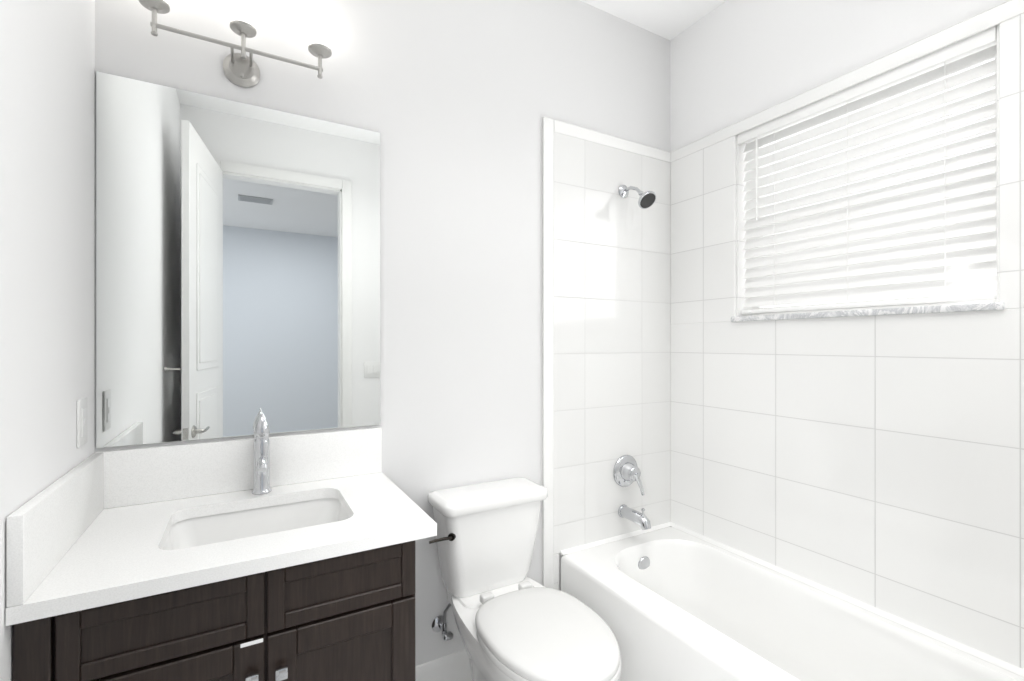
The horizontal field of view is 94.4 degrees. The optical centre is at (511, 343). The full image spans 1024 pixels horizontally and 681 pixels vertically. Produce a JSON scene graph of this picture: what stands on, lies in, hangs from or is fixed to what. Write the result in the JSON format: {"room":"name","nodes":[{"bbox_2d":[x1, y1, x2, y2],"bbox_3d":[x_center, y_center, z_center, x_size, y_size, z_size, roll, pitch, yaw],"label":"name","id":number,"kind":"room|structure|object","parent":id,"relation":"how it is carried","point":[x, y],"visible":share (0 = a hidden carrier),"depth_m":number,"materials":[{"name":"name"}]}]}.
{"room":"bathroom","nodes":[
{"label":"bathroom","id":0,"kind":"room"},
{"bbox_2d":[0,0,94,680],"bbox_3d":[-0.662,-0.101,0.355,0.100,2.829,2.080,0,0,-29],"label":"wall","id":1,"kind":"structure","parent":0,"point":[47,214],"depth_m":0.95,"materials":[{"name":"white paint"}]},
{"bbox_2d":[77,397,87,447],"bbox_3d":[-1.062,0.194,1.175,0.009,0.116,0.070,0,0,-29],"label":"outlet","id":2,"kind":"object","parent":1,"relation":"attached to","point":[82,421],"visible":1,"depth_m":1.16,"materials":[{"name":"white plastic"}]},
{"bbox_2d":[95,0,669,665],"bbox_3d":[-0.172,-0.101,1.885,2.458,2.829,0.100,0,0,-29],"label":"wall","id":3,"kind":"structure","parent":0,"point":[453,102],"depth_m":1.79,"materials":[{"name":"white paint"}]},
{"bbox_2d":[139,0,331,87],"bbox_3d":[-0.792,-0.904,1.398,0.482,0.236,0.132,0,0,-29],"label":"light","id":4,"kind":"object","parent":3,"relation":"attached to","point":[241,69],"visible":1,"depth_m":1.42,"materials":[{"name":"white glass"}]},
{"bbox_2d":[96,71,380,447],"bbox_3d":[-0.792,-0.227,1.471,0.763,1.020,0.006,0,0,-29],"label":"mirror","id":5,"kind":"object","parent":3,"relation":"attached to","point":[238,268],"visible":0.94,"depth_m":1.43,"materials":[{"name":"clear glass"}]},
{"bbox_2d":[415,649,471,680],"bbox_3d":[-0.179,1.244,1.815,0.708,0.140,0.014,0,0,-29],"label":"baseboard","id":6,"kind":"structure","parent":3,"relation":"attached to","point":[455,666],"depth_m":1.77,"materials":[{"name":"white paint"}]},
{"bbox_2d":[542,117,670,589],"bbox_3d":[0.466,0.182,2.171,0.765,2.263,0.030,0,0,-29],"label":"tile","id":7,"kind":"structure","parent":3,"relation":"attached to","point":[606,326],"depth_m":2.14,"materials":[{"name":"white tile"}]},
{"bbox_2d":[613,455,644,494],"bbox_3d":[0.549,0.604,2.171,0.148,0.171,0.086,0,0,-29],"label":"shower valve","id":8,"kind":"object","parent":7,"relation":"attached to","point":[626,471],"visible":1,"depth_m":2.17,"materials":[{"name":"silver metal"}]},
{"bbox_2d":[618,504,650,529],"bbox_3d":[0.556,0.772,2.128,0.060,0.093,0.168,0,0,-29],"label":"tub spout","id":9,"kind":"object","parent":7,"relation":"attached to","point":[641,520],"visible":1,"depth_m":2.10,"materials":[{"name":"silver metal"}]},
{"bbox_2d":[618,185,655,208],"bbox_3d":[0.562,-0.665,2.123,0.086,0.142,0.183,0,0,-29],"label":"shower head","id":10,"kind":"object","parent":7,"relation":"attached to","point":[647,199],"visible":1,"depth_m":2.08},
{"bbox_2d":[580,0,726,40],"bbox_3d":[0.340,-1.540,0.979,2.458,0.050,2.180,0,0,-29],"label":"ceiling","id":11,"kind":"structure","parent":0,"point":[670,20],"depth_m":2.16,"materials":[{"name":"white paint"}]},
{"bbox_2d":[670,0,1008,151],"bbox_3d":[1.369,-0.101,1.504,0.150,2.829,2.080,0,0,-29],"label":"wall","id":12,"kind":"structure","parent":0,"point":[733,61],"depth_m":1.90,"materials":[{"name":"white paint"}]},
{"bbox_2d":[670,0,1023,676],"bbox_3d":[1.204,-0.022,1.714,0.130,1.854,1.528,0,0,-29],"label":"tiled wall","id":13,"kind":"structure","parent":12,"relation":"attached to","point":[874,464],"depth_m":1.62,"materials":[{"name":"white tile"}]},
{"bbox_2d":[731,302,1004,321],"bbox_3d":[1.207,-0.105,1.714,0.124,0.022,0.848,0,0,-29],"label":"window sill","id":14,"kind":"structure","parent":12,"relation":"attached to","point":[937,309],"depth_m":1.56,"materials":[{"name":"stone"}]},
{"bbox_2d":[752,55,996,315],"bbox_3d":[1.279,-0.523,1.755,0.040,0.815,0.824,0,0,-29],"label":"window","id":15,"kind":"structure","parent":12,"relation":"in","point":[899,298],"depth_m":1.67,"materials":[{"name":"glass"}]},
{"bbox_2d":[738,25,996,313],"bbox_3d":[1.200,-0.525,1.710,0.066,0.795,0.806,0,0,-29],"label":"window blind","id":16,"kind":"object","parent":15,"relation":"attached to","point":[925,254],"visible":0.83,"depth_m":1.61,"materials":[{"name":"white plastic"}]},
{"bbox_3d":[0.340,1.339,0.979,2.458,0.050,2.180,0,0,-29],"label":"floor","id":17,"kind":"structure","parent":0,"visible":0},
{"bbox_2d":[6,427,436,680],"bbox_3d":[-0.656,0.803,1.230,0.766,1.022,0.559,0,0,-29],"label":"bathroom vanity","id":18,"kind":"object","parent":17,"relation":"on","point":[192,562],"visible":1,"depth_m":1.06,"materials":[{"name":"white stone"}]},
{"bbox_2d":[252,413,271,494],"bbox_3d":[-0.738,0.326,1.400,0.053,0.238,0.150,0,0,-29],"label":"faucet","id":19,"kind":"object","parent":18,"relation":"on","point":[261,459],"visible":0.98,"depth_m":1.41,"materials":[{"name":"silver metal"}]},
{"bbox_2d":[428,477,620,680],"bbox_3d":[0.024,0.926,1.507,0.464,0.776,0.746,0,0,-29],"label":"toilet","id":20,"kind":"object","parent":17,"relation":"on","point":[513,622],"visible":1,"depth_m":1.58,"materials":[{"name":"white ceramic"}]},
{"bbox_2d":[561,526,1023,680],"bbox_3d":[0.867,1.106,1.534,0.668,0.416,1.506,0,0,-29],"label":"tub","id":21,"kind":"object","parent":17,"relation":"on","point":[670,603],"visible":0.98,"depth_m":1.69,"materials":[{"name":"white ceramic"}]}
]}

